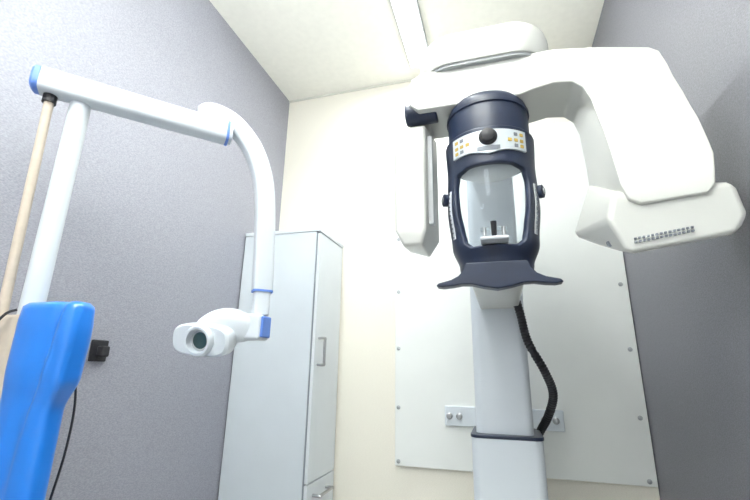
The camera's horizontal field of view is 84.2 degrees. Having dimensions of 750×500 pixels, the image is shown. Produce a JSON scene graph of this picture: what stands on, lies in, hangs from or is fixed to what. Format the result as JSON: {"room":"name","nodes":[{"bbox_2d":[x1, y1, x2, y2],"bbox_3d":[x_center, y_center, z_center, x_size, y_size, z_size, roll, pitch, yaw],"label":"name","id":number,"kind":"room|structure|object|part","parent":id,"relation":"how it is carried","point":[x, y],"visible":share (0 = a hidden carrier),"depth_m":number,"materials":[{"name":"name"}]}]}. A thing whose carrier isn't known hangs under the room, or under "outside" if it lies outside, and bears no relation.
{"room":"radiology room","nodes":[
{"label":"radiology room","id":0,"kind":"room"},
{"bbox_2d":[0,0,288,499],"bbox_3d":[-1.157,-0.210,0.906,0.100,2.660,3.700,-4,-17,16],"label":"wall","id":1,"kind":"structure","parent":0,"point":[158,221],"depth_m":1.59,"materials":[{"name":"grey paint"}]},
{"bbox_2d":[88,339,109,361],"bbox_3d":[-0.910,0.336,1.384,0.040,0.070,0.060,-4,-17,16],"label":"power socket","id":2,"kind":"object","parent":1,"relation":"attached to","point":[99,349],"visible":1,"depth_m":1.37,"materials":[{"name":"black plastic"}]},
{"bbox_2d":[209,0,603,100],"bbox_3d":[-0.180,-1.599,1.007,2.090,0.100,3.700,-4,-17,16],"label":"ceiling","id":3,"kind":"structure","parent":0,"point":[308,48],"depth_m":2.24,"materials":[{"name":"paint"}]},
{"bbox_2d":[390,0,428,67],"bbox_3d":[0.102,-1.263,1.914,0.130,0.042,1.210,-4,-17,16],"label":"fluorescent ceiling light","id":4,"kind":"object","parent":3,"relation":"attached to","point":[407,13],"visible":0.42,"depth_m":2.19,"materials":[{"name":"grey plastic"}]},
{"bbox_2d":[427,136,434,225],"bbox_3d":[0.174,-0.220,1.302,0.018,0.300,0.020,-4,-17,16],"label":"x-ray sensor","id":5,"kind":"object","parent":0,"point":[429,138],"depth_m":1.29,"materials":[{"name":"grey plastic"}]},
{"bbox_2d":[279,82,659,499],"bbox_3d":[0.308,0.208,2.288,1.890,2.660,0.100,-4,-17,16],"label":"wall","id":6,"kind":"structure","parent":0,"point":[339,175],"depth_m":2.36,"materials":[{"name":"beige paint"}]},
{"bbox_2d":[289,46,591,102],"bbox_3d":[0.315,-1.080,2.600,1.890,0.012,0.008,-4,-17,16],"label":"trim","id":7,"kind":"structure","parent":6,"relation":"attached to","point":[408,80],"depth_m":2.73,"materials":[{"name":"paint"}]},
{"bbox_2d":[395,121,657,486],"bbox_3d":[0.654,0.177,2.126,1.125,1.758,0.018,-4,-17,16],"label":"panel","id":8,"kind":"object","parent":6,"relation":"attached to","point":[581,327],"visible":0.52,"depth_m":2.02,"materials":[{"name":"plastic"}]},
{"bbox_2d":[445,406,564,431],"bbox_3d":[0.546,0.741,1.780,0.535,0.090,0.383,-4,-17,16],"label":"wall bracket","id":9,"kind":"object","parent":8,"relation":"attached to","point":[465,416],"depth_m":1.98,"materials":[{"name":"white metal"}]},
{"bbox_2d":[480,226,507,231],"bbox_3d":[0.311,-0.055,1.087,0.068,0.012,0.012,-4,-17,16],"label":"bar","id":10,"kind":"object","parent":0,"point":[488,229],"depth_m":1.08,"materials":[{"name":"silver metal"}]},
{"bbox_2d":[472,437,547,499],"bbox_3d":[0.482,0.992,1.453,0.240,0.642,0.250,-4,-17,16],"label":"column sleeve","id":11,"kind":"structure","parent":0,"point":[502,469],"depth_m":1.40,"materials":[{"name":"white plastic"}]},
{"bbox_2d":[592,0,749,499],"bbox_3d":[0.750,-0.334,0.354,0.100,2.660,3.700,-4,-17,16],"label":"wall","id":12,"kind":"structure","parent":0,"point":[690,302],"depth_m":1.25,"materials":[{"name":"grey paint"}]},
{"bbox_3d":[-0.226,1.056,0.253,2.090,0.100,3.700,-4,-17,16],"label":"floor","id":13,"kind":"structure","parent":0,"visible":0},
{"bbox_2d":[0,65,274,499],"bbox_3d":[-0.698,0.327,1.023,0.632,1.706,0.622,-4,-17,16],"label":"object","id":14,"kind":"object","parent":13,"relation":"on","point":[44,347],"visible":1,"depth_m":1.04,"materials":[{"name":"white plastic"}]},
{"bbox_3d":[-0.681,-0.411,1.214,0.475,0.074,0.060,10,-18,-28],"label":"horizontal arm","id":15,"kind":"part","parent":14,"relation":"part of","materials":[{"name":"white plastic"}]},
{"bbox_3d":[-0.440,-0.171,1.303,0.283,0.586,0.054,9,-18,-26],"label":"curved arm","id":16,"kind":"part","parent":14,"relation":"part of","materials":[{"name":"white plastic"}]},
{"bbox_2d":[218,227,343,499],"bbox_3d":[-0.436,0.705,2.124,0.482,1.590,0.339,-4,-17,16],"label":"storage cabinet","id":17,"kind":"object","parent":13,"relation":"on","point":[279,440],"visible":1,"depth_m":2.00,"materials":[{"name":"laminate"}]},
{"bbox_3d":[-0.443,-0.050,2.345,0.440,0.018,0.339,-4,-17,16],"label":"panel","id":18,"kind":"part","parent":17,"relation":"part of","materials":[{"name":"metal"}]},
{"bbox_3d":[-0.262,1.158,1.943,0.016,0.166,0.313,-4,-17,16],"label":"drawer","id":19,"kind":"part","parent":17,"relation":"part of","materials":[{"name":"laminate"}]},
{"bbox_3d":[-0.256,0.490,2.006,0.044,0.141,0.014,-4,-17,16],"label":"handle","id":20,"kind":"part","parent":17,"relation":"part of","materials":[{"name":"metal"}]},
{"bbox_3d":[-0.238,1.120,1.926,0.045,0.014,0.166,-4,-17,16],"label":"handle","id":21,"kind":"part","parent":17,"relation":"part of","materials":[{"name":"metal"}]},
{"bbox_3d":[-0.251,0.512,2.126,0.016,1.164,0.313,-4,-17,16],"label":"door","id":22,"kind":"part","parent":17,"relation":"part of","materials":[{"name":"laminate"}]},
{"bbox_3d":[0.446,1.283,1.250,0.560,0.030,0.660,-4,-17,16],"label":"base plate","id":23,"kind":"object","parent":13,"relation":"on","visible":0},
{"bbox_2d":[470,287,533,435],"bbox_3d":[0.495,0.174,1.697,0.198,1.070,0.200,-4,-17,16],"label":"column","id":24,"kind":"structure","parent":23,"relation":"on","point":[503,404],"depth_m":1.52,"materials":[{"name":"white plastic"}]},
{"bbox_2d":[442,125,544,271],"bbox_3d":[0.330,-0.127,1.169,0.297,0.426,0.136,-4,-17,16],"label":"support frame","id":25,"kind":"object","parent":24,"relation":"attached to","point":[528,248],"depth_m":1.15,"materials":[{"name":"plastic"}]},
{"bbox_3d":[0.214,-0.148,1.242,0.023,0.038,0.038,2,-16,-5],"label":"temple knob","id":26,"kind":"part","parent":25,"relation":"part of","materials":[{"name":"plastic"}]},
{"bbox_3d":[0.224,-0.099,1.200,0.014,0.144,0.016,4,-16,-10],"label":"side slot","id":27,"kind":"part","parent":25,"relation":"part of","materials":[{"name":"grey plastic"}]},
{"bbox_2d":[447,97,528,129],"bbox_3d":[0.354,-0.403,1.310,0.250,0.012,0.250,-4,-17,16],"label":"rim","id":28,"kind":"object","parent":25,"relation":"attached to","point":[521,104],"visible":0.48,"depth_m":1.21,"materials":[{"name":"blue plastic"}]},
{"bbox_2d":[448,90,528,142],"bbox_3d":[0.353,-0.353,1.296,0.242,0.200,0.242,-4,-17,16],"label":"drum","id":29,"kind":"object","parent":25,"relation":"attached to","point":[494,112],"depth_m":1.20,"materials":[{"name":"plastic"}]},
{"bbox_2d":[453,128,525,160],"bbox_3d":[0.320,-0.295,1.169,0.201,0.073,0.049,-4,-17,16],"label":"control panel","id":30,"kind":"object","parent":25,"relation":"attached to","point":[503,134],"visible":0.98,"depth_m":1.15,"materials":[{"name":"white plastic"}]},
{"bbox_2d":[479,128,496,144],"bbox_3d":[0.311,-0.317,1.143,0.050,0.050,0.022,-4,-17,16],"label":"knob","id":31,"kind":"object","parent":30,"relation":"attached to","point":[487,136],"depth_m":1.14,"materials":[{"name":"black plastic"}]},
{"bbox_2d":[477,144,499,151],"bbox_3d":[0.313,-0.281,1.143,0.062,0.012,0.006,-4,-17,16],"label":"display","id":32,"kind":"object","parent":30,"relation":"attached to","point":[487,147],"visible":1,"depth_m":1.14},
{"bbox_2d":[459,164,524,245],"bbox_3d":[0.327,-0.114,1.152,0.196,0.260,0.071,-4,-17,16],"label":"mirror","id":33,"kind":"object","parent":25,"relation":"attached to","point":[496,192],"visible":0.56,"depth_m":1.13,"materials":[{"name":"white plastic"}]},
{"bbox_3d":[0.330,-0.127,1.169,0.263,0.426,0.137,-4,-17,16],"label":"frame","id":34,"kind":"part","parent":25,"relation":"part of","materials":[{"name":"blue plastic"}]},
{"bbox_2d":[480,235,508,244],"bbox_3d":[0.312,-0.027,1.084,0.072,0.010,0.050,-4,-17,16],"label":"chin rest","id":35,"kind":"object","parent":25,"relation":"on","point":[484,240],"visible":1,"depth_m":1.07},
{"bbox_2d":[490,220,496,235],"bbox_3d":[0.310,-0.053,1.083,0.016,0.046,0.019,-4,-17,16],"label":"block","id":36,"kind":"object","parent":35,"relation":"on","point":[493,223],"visible":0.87,"depth_m":1.08,"materials":[{"name":"black plastic"}]},
{"bbox_2d":[437,260,562,290],"bbox_3d":[0.319,0.069,1.087,0.313,0.072,0.040,-4,-17,16],"label":"tray","id":37,"kind":"object","parent":25,"relation":"attached to","point":[498,275],"visible":1,"depth_m":1.07,"materials":[{"name":"blue plastic"}]},
{"bbox_3d":[0.440,-0.113,1.138,0.014,0.144,0.016,-14,-21,42],"label":"side slot","id":38,"kind":"part","parent":25,"relation":"part of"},
{"bbox_3d":[0.465,-0.164,1.170,0.023,0.038,0.038,-11,-20,37],"label":"temple knob","id":39,"kind":"part","parent":25,"relation":"part of","materials":[{"name":"plastic"}]},
{"bbox_2d":[473,285,522,308],"bbox_3d":[0.402,0.139,1.356,0.140,0.037,0.560,-4,-17,16],"label":"support bracket","id":40,"kind":"object","parent":24,"relation":"attached to","point":[507,298],"depth_m":1.34,"materials":[{"name":"white plastic"}]},
{"bbox_2d":[471,426,543,441],"bbox_3d":[0.488,0.679,1.542,0.246,0.012,0.256,-4,-17,16],"label":"sleeve collar","id":41,"kind":"object","parent":24,"relation":"on","point":[537,437],"visible":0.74,"depth_m":1.44,"materials":[{"name":"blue plastic"}]},
{"bbox_2d":[513,301,557,434],"bbox_3d":[0.601,0.476,1.574,0.148,0.640,0.330,-4,-17,16],"label":"hose","id":42,"kind":"object","parent":24,"relation":"attached to","point":[549,412],"visible":0.77,"depth_m":1.49,"materials":[{"name":"black rubber"}]},
{"bbox_3d":[0.432,-0.421,1.585,0.180,0.110,0.580,-4,-17,16],"label":"beam","id":43,"kind":"structure","parent":24,"relation":"attached to","visible":0},
{"bbox_2d":[435,52,530,71],"bbox_3d":[0.360,-0.546,1.382,0.380,0.011,0.260,-4,-17,16],"label":"trim strip","id":44,"kind":"object","parent":43,"relation":"on","point":[514,54],"visible":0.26,"depth_m":1.26,"materials":[{"name":"grey plastic"}]},
{"bbox_2d":[420,21,547,73],"bbox_3d":[0.361,-0.609,1.400,0.410,0.124,0.280,-4,-17,16],"label":"motor housing","id":45,"kind":"object","parent":44,"relation":"on","point":[509,37],"visible":0.43,"depth_m":1.27,"materials":[{"name":"white plastic"}]},
{"bbox_2d":[407,47,714,204],"bbox_3d":[0.460,-0.316,1.198,0.733,0.546,0.300,-4,-17,16],"label":"rotating arm","id":46,"kind":"object","parent":43,"relation":"attached to","point":[641,137],"visible":0.71,"depth_m":1.13},
{"bbox_2d":[395,126,438,256],"bbox_3d":[0.137,-0.196,1.350,0.117,0.418,0.160,-4,-17,16],"label":"sensor head","id":47,"kind":"object","parent":46,"relation":"attached to","point":[412,227],"visible":1,"depth_m":1.28},
{"bbox_2d":[404,104,438,126],"bbox_3d":[0.152,-0.442,1.346,0.102,0.072,0.072,-4,-17,16],"label":"sensor pivot","id":48,"kind":"object","parent":46,"relation":"attached to","point":[412,118],"depth_m":1.32,"materials":[{"name":"plastic"}]},
{"bbox_2d":[410,125,433,137],"bbox_3d":[0.160,-0.386,1.414,0.070,0.120,0.090,-4,-17,16],"label":"support bracket","id":49,"kind":"object","parent":46,"relation":"attached to","point":[428,127],"depth_m":1.37,"materials":[{"name":"grey metal"}]},
{"bbox_2d":[575,182,745,252],"bbox_3d":[0.717,-0.100,1.051,0.348,0.278,0.270,-4,-17,16],"label":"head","id":50,"kind":"object","parent":46,"relation":"attached to","point":[606,215],"visible":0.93,"depth_m":0.92}
]}

